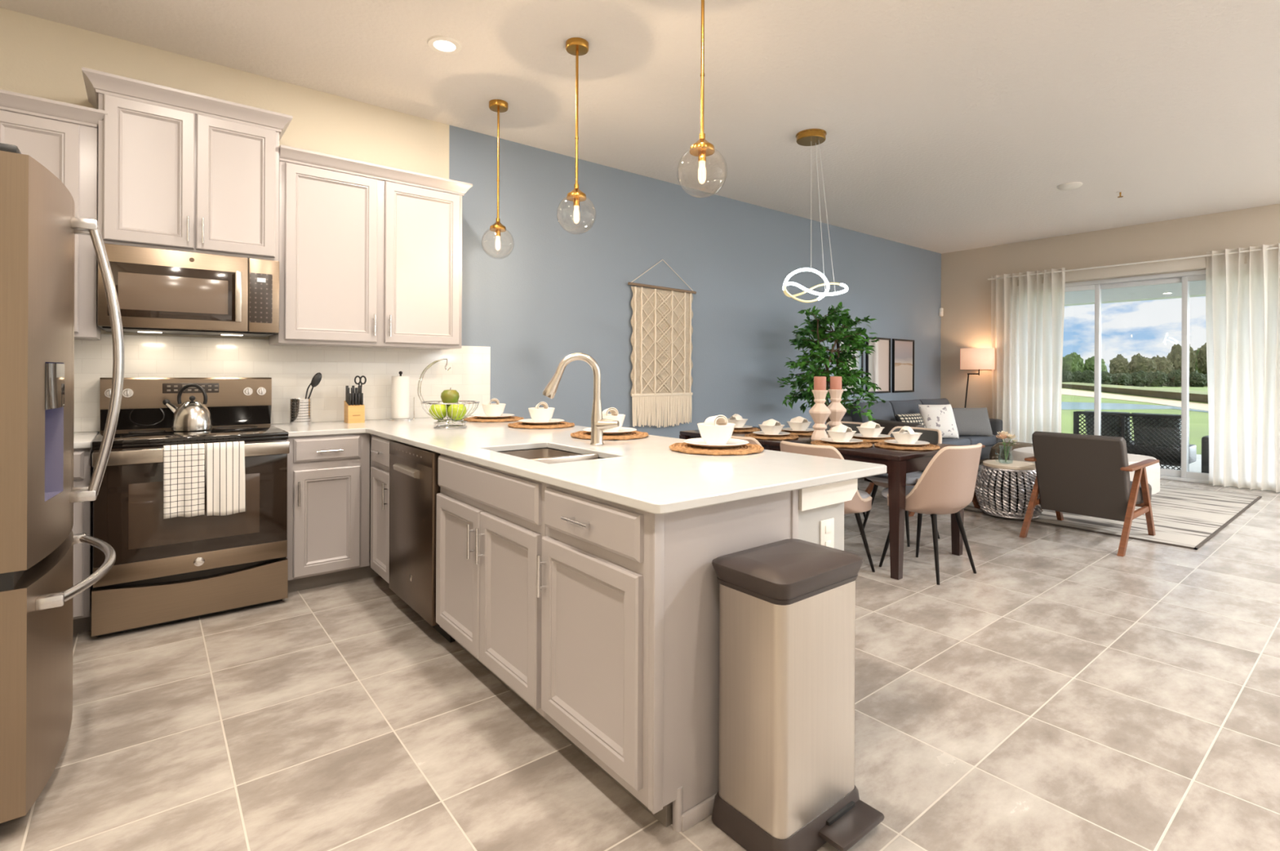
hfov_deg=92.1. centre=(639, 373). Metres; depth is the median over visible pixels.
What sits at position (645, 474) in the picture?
countertop
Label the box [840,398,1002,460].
sofa
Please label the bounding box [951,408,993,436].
throw pillow
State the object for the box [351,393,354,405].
knife
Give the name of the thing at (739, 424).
bowl
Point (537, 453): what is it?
basin
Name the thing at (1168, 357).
tree
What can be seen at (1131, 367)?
tree
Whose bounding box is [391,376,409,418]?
paper towel roll
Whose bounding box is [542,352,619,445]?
kitchen faucet
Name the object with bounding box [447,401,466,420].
apple
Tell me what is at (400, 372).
paper towel holder
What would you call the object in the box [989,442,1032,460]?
pouf
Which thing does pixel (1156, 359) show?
tree
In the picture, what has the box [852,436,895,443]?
placemat
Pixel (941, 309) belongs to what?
sensor
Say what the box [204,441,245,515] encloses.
dish towel
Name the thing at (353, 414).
knife block
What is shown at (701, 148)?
globe pendant
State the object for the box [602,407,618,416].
napkin
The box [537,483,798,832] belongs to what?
base cabinet
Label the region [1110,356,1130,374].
tree
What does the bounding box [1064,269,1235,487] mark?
door
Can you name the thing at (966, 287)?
wall
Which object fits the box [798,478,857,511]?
trim
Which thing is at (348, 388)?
knife
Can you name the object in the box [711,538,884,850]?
trash can
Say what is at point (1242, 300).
curtain
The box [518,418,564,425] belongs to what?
dinner plate
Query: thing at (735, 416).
napkin
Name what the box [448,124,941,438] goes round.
wall
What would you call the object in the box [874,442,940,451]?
placemat
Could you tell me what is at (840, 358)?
ficus tree
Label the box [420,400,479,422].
bowl
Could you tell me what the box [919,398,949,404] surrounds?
cushion
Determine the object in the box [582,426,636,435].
dinner plate
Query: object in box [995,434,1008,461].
flower
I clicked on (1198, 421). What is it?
lawn
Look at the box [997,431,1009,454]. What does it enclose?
flower
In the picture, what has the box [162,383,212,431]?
kettle
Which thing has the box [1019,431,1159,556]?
armchair
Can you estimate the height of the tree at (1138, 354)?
6.422 m
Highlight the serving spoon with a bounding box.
[307,373,321,399]
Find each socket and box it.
[495,230,500,236]
[573,198,579,206]
[697,151,706,162]
[825,524,831,533]
[825,540,831,547]
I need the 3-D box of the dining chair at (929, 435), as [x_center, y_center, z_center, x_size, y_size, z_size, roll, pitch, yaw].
[1.916,0.808,4.527,0.543,0.790,0.489,0,0,-35]
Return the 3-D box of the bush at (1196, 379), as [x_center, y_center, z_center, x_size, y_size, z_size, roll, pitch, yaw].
[65.818,1.183,72.782,1.763,3.192,1.688,0,0,-39]
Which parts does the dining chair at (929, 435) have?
leg, leg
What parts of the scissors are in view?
handle, handle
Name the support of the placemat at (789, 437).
on the dining table at (898, 463)
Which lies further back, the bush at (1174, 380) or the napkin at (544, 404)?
the bush at (1174, 380)
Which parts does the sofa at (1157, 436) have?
seat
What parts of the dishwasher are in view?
pocket handle, control panel, toe panel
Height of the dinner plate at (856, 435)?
0.021 m
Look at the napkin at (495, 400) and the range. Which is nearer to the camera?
the range
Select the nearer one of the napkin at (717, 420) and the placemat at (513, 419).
the napkin at (717, 420)
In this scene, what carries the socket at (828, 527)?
attached to the outlet cover at (826, 526)
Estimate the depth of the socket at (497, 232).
4.05 m
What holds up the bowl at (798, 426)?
on the dinner plate at (789, 429)
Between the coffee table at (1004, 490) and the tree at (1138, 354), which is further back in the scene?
the tree at (1138, 354)
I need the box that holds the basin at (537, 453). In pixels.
[498,448,579,459]
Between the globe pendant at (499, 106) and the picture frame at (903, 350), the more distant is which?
the picture frame at (903, 350)
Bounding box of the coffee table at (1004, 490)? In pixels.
[974,459,1043,519]
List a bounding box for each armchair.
[865,419,985,516]
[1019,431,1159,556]
[1201,435,1208,473]
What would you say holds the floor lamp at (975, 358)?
on the floor
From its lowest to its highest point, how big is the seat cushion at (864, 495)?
0.058 m
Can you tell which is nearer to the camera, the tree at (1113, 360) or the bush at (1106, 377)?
the bush at (1106, 377)
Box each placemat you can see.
[463,416,524,422]
[507,422,574,429]
[570,431,648,440]
[669,442,764,455]
[733,427,759,432]
[744,433,799,440]
[780,430,813,435]
[810,440,872,448]
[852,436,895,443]
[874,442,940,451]
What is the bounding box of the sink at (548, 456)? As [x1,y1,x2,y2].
[498,448,598,464]
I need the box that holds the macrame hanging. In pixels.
[627,259,696,427]
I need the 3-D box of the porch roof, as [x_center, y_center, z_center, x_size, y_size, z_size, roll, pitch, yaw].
[7.015,-1.338,8.563,3.180,0.378,14.000,0,0,-39]
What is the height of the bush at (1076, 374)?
3.028 m
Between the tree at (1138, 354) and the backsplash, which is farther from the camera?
the tree at (1138, 354)
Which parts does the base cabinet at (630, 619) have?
handle, handle, door, drawer, panel, panel trim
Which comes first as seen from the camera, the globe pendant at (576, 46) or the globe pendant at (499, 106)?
the globe pendant at (576, 46)
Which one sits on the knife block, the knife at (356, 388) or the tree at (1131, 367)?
the knife at (356, 388)
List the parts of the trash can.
lid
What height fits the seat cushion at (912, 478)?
0.058 m
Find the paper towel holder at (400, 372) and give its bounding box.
[387,371,414,421]
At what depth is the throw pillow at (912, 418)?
7.35 m
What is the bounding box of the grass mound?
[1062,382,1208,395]
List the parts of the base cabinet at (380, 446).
handle, door, drawer, handle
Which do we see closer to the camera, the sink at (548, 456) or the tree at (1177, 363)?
the sink at (548, 456)
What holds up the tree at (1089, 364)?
on the lawn
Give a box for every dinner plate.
[472,413,514,418]
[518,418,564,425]
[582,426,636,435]
[683,438,749,448]
[733,425,752,429]
[752,431,790,436]
[782,427,814,432]
[820,437,862,444]
[853,433,890,439]
[884,440,929,446]
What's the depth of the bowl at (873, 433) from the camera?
4.35 m
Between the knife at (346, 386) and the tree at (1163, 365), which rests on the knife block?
the knife at (346, 386)
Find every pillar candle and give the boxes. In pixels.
[813,375,826,390]
[830,376,841,389]
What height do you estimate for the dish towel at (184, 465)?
0.336 m
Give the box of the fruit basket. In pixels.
[417,358,479,429]
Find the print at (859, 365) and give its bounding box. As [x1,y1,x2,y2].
[840,340,861,391]
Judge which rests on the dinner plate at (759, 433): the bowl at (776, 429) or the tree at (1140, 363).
the bowl at (776, 429)
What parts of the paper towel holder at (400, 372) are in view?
tension arm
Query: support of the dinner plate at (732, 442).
on the placemat at (686, 448)
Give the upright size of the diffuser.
0.003 m
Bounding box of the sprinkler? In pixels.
[1115,191,1124,197]
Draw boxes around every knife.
[345,386,348,402]
[346,387,349,404]
[347,393,351,405]
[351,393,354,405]
[354,393,356,405]
[355,387,357,404]
[357,393,359,404]
[360,393,363,404]
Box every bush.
[1062,369,1074,382]
[1072,370,1081,382]
[1076,369,1094,383]
[1101,371,1112,384]
[1111,373,1115,385]
[1113,373,1133,386]
[1130,372,1148,386]
[1145,371,1153,386]
[1146,370,1167,386]
[1164,368,1181,386]
[1189,369,1207,386]
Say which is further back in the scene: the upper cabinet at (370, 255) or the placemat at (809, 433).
the placemat at (809, 433)
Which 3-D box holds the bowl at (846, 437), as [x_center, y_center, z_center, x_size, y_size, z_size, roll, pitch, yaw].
[1.335,0.420,4.088,0.160,0.071,0.160,0,0,-39]
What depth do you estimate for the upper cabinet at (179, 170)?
3.14 m
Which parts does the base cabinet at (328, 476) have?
handle, drawer, door, handle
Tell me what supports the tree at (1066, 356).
on the lawn
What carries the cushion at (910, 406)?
on the sofa at (887, 411)
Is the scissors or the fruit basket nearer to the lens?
the fruit basket
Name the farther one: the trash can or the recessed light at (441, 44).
the recessed light at (441, 44)
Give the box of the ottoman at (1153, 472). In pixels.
[1008,447,1159,494]
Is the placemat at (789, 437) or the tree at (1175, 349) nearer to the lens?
the placemat at (789, 437)
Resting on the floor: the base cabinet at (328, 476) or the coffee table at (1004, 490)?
the base cabinet at (328, 476)
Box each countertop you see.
[73,431,99,448]
[271,415,886,515]
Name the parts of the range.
knob, knob, storage drawer, oven door, panel, handle, knob, knob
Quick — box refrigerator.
[0,142,124,823]
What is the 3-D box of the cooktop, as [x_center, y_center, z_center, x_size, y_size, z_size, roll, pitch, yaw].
[-2.318,0.321,3.203,0.760,0.038,0.675,0,0,-39]
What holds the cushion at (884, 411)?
on the sofa at (887, 411)
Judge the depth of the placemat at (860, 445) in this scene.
3.99 m
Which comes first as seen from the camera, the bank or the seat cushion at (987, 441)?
the seat cushion at (987, 441)
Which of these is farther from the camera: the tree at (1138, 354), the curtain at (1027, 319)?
the tree at (1138, 354)
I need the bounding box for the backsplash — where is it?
[73,333,490,432]
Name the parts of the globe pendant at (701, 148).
globe, rod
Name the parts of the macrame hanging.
woven panel, rod, hanging cord, knotted cord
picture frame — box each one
[836,336,863,394]
[866,337,890,393]
[892,338,914,392]
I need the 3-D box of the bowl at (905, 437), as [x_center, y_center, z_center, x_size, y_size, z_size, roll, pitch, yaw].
[1.722,0.421,3.981,0.160,0.071,0.160,0,0,-39]
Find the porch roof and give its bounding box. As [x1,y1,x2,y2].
[1064,280,1205,306]
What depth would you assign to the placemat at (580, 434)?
2.98 m
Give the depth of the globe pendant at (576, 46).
3.31 m
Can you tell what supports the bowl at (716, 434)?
on the dinner plate at (732, 442)
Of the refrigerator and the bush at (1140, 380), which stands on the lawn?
the bush at (1140, 380)
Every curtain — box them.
[991,267,1065,443]
[1205,243,1279,493]
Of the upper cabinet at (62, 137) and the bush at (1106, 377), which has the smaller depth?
the upper cabinet at (62, 137)
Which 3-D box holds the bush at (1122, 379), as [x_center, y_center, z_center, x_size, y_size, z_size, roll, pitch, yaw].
[56.988,1.328,72.859,2.006,2.826,1.860,0,0,-39]
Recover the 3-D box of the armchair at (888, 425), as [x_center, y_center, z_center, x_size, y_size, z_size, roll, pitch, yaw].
[2.580,0.818,5.610,0.942,0.771,0.652,0,0,-21]
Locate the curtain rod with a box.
[987,247,1279,279]
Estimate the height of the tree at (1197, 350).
7.524 m
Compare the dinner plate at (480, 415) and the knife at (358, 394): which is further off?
the dinner plate at (480, 415)
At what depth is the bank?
39.11 m
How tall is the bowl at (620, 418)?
0.085 m
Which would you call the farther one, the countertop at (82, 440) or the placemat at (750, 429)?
the placemat at (750, 429)
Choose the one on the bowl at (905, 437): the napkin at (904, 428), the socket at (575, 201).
the napkin at (904, 428)
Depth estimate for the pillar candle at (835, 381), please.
4.56 m
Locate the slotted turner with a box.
[305,382,311,399]
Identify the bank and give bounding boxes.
[1062,383,1208,403]
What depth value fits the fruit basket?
3.50 m
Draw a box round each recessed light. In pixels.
[427,35,461,54]
[1057,182,1082,190]
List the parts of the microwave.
glass, handle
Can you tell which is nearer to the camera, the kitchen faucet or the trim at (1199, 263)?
the kitchen faucet
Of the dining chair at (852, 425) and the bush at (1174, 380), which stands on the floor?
the dining chair at (852, 425)
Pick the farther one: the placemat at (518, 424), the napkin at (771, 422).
the napkin at (771, 422)
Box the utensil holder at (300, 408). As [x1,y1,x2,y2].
[289,398,311,426]
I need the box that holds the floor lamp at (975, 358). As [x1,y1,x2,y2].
[960,347,995,408]
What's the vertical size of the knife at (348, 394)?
0.075 m
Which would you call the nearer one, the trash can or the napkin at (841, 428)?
the trash can
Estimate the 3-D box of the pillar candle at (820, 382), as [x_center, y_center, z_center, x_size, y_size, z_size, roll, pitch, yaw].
[1.281,0.068,4.389,0.085,0.106,0.085,0,0,-39]
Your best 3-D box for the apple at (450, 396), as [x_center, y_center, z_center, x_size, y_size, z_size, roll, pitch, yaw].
[-1.086,0.134,3.525,0.104,0.102,0.104,0,0,-39]
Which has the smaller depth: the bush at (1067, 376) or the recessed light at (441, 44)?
the recessed light at (441, 44)
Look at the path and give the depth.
35.17 m
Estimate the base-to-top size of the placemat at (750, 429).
0.017 m
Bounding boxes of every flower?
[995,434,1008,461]
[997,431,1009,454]
[1005,434,1017,461]
[1005,439,1017,462]
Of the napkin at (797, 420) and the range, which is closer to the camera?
the range
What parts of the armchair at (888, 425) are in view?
leg, backrest, leg, leg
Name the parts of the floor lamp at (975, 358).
lamp shade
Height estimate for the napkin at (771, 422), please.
0.062 m
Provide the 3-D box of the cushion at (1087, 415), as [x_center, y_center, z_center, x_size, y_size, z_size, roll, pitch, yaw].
[6.185,0.719,8.149,0.257,0.424,0.490,0,0,-39]
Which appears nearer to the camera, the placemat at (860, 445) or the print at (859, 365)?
the placemat at (860, 445)
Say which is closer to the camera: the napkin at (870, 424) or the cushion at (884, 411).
the napkin at (870, 424)
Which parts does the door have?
sash, sash, sash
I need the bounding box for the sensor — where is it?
[938,307,943,316]
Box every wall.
[0,7,448,551]
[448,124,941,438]
[598,457,844,551]
[940,204,1279,418]
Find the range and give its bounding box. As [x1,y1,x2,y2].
[91,377,289,637]
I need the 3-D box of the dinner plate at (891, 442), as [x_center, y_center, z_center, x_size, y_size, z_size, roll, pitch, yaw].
[1.722,0.454,3.981,0.272,0.021,0.272,0,0,-39]
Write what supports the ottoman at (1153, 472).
on the area rug
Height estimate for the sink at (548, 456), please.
0.206 m
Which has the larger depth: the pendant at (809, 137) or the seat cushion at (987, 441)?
the seat cushion at (987, 441)
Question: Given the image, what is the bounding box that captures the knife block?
[344,400,364,423]
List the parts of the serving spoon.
handle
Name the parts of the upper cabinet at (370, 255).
door, handle, crown moulding, handle, door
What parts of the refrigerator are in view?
door, freezer drawer, dispenser panel, door, handle, handle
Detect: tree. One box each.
[777,302,885,423]
[1062,352,1072,369]
[1063,352,1083,373]
[1083,356,1105,370]
[1084,355,1107,373]
[1109,358,1130,373]
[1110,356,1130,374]
[1128,353,1140,364]
[1129,358,1135,373]
[1133,355,1156,373]
[1154,356,1173,366]
[1155,355,1174,374]
[1166,351,1171,359]
[1170,343,1181,364]
[1173,343,1196,374]
[1195,347,1202,373]
[1196,342,1207,374]
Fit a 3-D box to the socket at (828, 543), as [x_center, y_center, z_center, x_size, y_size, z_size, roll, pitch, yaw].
[0.616,0.563,2.017,0.030,0.026,0.003,0,0,-39]
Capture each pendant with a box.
[481,99,514,259]
[556,37,594,234]
[676,0,727,198]
[782,128,848,302]
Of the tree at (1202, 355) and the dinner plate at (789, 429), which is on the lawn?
the tree at (1202, 355)
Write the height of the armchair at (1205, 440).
0.500 m
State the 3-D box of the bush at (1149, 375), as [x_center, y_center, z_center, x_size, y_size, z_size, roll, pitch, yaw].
[63.416,1.247,76.599,1.886,3.044,1.623,0,0,-39]
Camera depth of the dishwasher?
2.84 m
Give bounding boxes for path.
[1061,388,1208,411]
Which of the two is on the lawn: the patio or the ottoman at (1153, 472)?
the patio
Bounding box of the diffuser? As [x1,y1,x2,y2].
[433,40,455,50]
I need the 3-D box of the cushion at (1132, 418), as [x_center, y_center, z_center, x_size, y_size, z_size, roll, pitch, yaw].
[6.503,0.720,7.751,0.257,0.424,0.490,0,0,-39]
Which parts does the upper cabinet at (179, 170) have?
door, crown moulding, handle, handle, door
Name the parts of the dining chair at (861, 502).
leg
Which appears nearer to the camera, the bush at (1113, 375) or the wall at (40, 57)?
the wall at (40, 57)
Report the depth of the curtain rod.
7.10 m
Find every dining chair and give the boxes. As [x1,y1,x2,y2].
[730,435,762,447]
[780,440,875,572]
[825,421,865,517]
[860,426,942,546]
[879,443,982,585]
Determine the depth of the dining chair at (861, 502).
3.55 m
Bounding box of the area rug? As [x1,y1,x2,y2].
[964,484,1262,550]
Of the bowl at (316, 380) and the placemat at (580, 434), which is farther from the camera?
the bowl at (316, 380)
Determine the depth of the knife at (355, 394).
3.84 m
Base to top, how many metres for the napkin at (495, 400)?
0.077 m
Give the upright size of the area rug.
0.010 m
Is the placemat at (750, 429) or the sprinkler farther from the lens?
the sprinkler
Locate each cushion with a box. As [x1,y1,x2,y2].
[849,400,895,422]
[857,489,870,498]
[866,471,922,484]
[881,485,915,498]
[888,400,922,419]
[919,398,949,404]
[942,437,970,445]
[958,435,995,446]
[1084,410,1132,444]
[1131,413,1181,448]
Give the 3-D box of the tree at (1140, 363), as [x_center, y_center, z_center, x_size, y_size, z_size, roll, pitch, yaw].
[77.758,-0.114,94.930,2.474,5.291,2.884,0,0,-39]
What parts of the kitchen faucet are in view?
spout, lever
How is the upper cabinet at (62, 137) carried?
attached to the wall at (40, 57)
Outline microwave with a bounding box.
[97,243,279,337]
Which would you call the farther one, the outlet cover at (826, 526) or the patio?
the patio
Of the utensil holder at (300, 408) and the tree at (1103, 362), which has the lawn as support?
the tree at (1103, 362)
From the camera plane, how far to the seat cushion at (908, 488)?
3.82 m
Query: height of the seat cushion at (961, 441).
0.135 m
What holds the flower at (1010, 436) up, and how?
in the glass vase
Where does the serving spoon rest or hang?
in the utensil holder at (300, 408)
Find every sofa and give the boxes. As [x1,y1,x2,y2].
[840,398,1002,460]
[1073,410,1196,471]
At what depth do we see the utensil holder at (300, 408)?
3.63 m
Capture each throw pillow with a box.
[895,413,925,427]
[918,404,959,438]
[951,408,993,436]
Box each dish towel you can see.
[163,443,204,519]
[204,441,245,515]
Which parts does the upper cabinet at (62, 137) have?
door, crown moulding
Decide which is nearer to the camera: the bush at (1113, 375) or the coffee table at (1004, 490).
the coffee table at (1004, 490)
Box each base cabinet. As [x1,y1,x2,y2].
[71,447,93,634]
[285,433,378,592]
[369,434,392,583]
[435,448,563,737]
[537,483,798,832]
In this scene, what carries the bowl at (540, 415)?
on the dinner plate at (552, 421)
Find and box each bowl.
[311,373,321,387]
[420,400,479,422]
[481,403,506,416]
[528,407,555,422]
[602,413,625,431]
[697,422,735,444]
[727,418,747,427]
[758,424,784,434]
[786,421,811,431]
[826,430,856,442]
[856,426,884,437]
[890,431,922,444]
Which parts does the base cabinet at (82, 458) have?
door, drawer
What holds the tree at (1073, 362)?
on the lawn
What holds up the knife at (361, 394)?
on the knife block
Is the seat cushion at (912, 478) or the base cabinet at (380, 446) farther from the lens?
the seat cushion at (912, 478)
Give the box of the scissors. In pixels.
[354,375,366,387]
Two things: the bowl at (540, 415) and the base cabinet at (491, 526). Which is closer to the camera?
the base cabinet at (491, 526)
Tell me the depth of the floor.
2.12 m
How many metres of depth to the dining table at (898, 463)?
3.67 m
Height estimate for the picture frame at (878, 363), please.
0.714 m
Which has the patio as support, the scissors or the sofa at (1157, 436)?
the sofa at (1157, 436)
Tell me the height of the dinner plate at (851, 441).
0.021 m
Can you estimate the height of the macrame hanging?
1.544 m
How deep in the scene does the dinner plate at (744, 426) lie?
5.02 m
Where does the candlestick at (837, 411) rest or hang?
on the dining table at (898, 463)
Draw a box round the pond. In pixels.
[1061,401,1208,413]
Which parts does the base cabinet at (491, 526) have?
door, handle, handle, door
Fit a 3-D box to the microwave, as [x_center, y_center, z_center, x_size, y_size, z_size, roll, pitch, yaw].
[-2.393,-0.415,3.301,0.752,0.407,0.440,0,0,-39]
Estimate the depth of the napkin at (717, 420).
2.55 m
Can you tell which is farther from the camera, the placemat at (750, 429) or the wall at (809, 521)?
the placemat at (750, 429)
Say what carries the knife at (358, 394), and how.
on the knife block
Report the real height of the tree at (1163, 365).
5.171 m
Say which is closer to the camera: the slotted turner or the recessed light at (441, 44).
the recessed light at (441, 44)
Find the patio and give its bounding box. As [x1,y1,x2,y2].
[1160,454,1201,472]
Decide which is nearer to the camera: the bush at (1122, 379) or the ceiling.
the ceiling
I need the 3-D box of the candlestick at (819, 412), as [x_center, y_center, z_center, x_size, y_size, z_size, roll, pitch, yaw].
[1.280,0.300,4.389,0.156,0.356,0.148,0,0,-39]
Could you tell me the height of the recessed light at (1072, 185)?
0.028 m
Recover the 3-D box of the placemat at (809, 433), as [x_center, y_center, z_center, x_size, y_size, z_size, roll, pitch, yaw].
[1.253,0.469,4.854,0.391,0.017,0.391,0,0,-43]
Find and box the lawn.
[1061,386,1208,454]
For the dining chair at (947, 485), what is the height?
0.790 m
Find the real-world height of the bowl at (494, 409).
0.085 m
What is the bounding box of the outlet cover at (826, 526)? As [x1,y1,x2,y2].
[819,518,834,548]
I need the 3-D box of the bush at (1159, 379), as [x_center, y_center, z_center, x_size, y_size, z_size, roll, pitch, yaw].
[61.201,1.201,73.021,2.055,3.116,1.902,0,0,-39]
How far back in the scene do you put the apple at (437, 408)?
3.46 m
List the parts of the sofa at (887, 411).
frame, arm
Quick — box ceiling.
[0,0,1279,253]
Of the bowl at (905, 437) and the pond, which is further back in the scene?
the pond
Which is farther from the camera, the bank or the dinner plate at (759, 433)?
the bank
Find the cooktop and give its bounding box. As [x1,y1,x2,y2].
[91,424,288,450]
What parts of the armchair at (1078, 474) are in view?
leg, armrest, leg, backrest, leg, cross rail, armrest, seat, leg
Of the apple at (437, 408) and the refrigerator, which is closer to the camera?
the refrigerator
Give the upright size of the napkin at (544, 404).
0.077 m
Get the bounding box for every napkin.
[488,398,499,404]
[534,401,548,408]
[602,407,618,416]
[703,415,728,425]
[728,413,744,421]
[761,419,781,427]
[790,416,808,424]
[830,424,853,434]
[860,421,880,429]
[894,426,918,434]
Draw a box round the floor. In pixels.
[0,460,1279,850]
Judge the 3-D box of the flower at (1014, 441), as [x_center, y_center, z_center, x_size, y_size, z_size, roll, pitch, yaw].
[3.137,0.653,5.198,0.111,0.194,0.056,0,0,17]
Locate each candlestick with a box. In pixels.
[808,390,831,440]
[827,389,846,437]
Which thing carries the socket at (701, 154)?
attached to the globe pendant at (701, 148)
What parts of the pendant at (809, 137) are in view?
frame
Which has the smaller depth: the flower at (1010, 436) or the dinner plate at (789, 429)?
the dinner plate at (789, 429)
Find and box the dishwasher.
[388,440,454,643]
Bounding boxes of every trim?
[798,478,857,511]
[1017,256,1247,286]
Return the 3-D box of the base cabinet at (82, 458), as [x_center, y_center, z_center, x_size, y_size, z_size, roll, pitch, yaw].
[-2.983,0.756,2.731,0.850,0.846,0.620,0,0,-39]
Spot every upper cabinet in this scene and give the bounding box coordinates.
[0,88,107,340]
[81,66,292,261]
[268,144,472,349]
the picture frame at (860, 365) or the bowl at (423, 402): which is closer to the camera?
the bowl at (423, 402)
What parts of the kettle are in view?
spout, handle, lid, knob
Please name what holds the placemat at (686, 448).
on the countertop at (645, 474)
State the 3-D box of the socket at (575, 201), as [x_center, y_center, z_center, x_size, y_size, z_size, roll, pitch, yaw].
[-0.342,-0.919,3.317,0.034,0.040,0.034,0,0,-39]
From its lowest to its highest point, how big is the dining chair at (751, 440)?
0.790 m
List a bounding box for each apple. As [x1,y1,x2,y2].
[428,401,448,419]
[440,387,459,405]
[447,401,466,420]
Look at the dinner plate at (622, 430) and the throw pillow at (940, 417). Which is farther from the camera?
the throw pillow at (940, 417)
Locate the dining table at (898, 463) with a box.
[679,426,964,580]

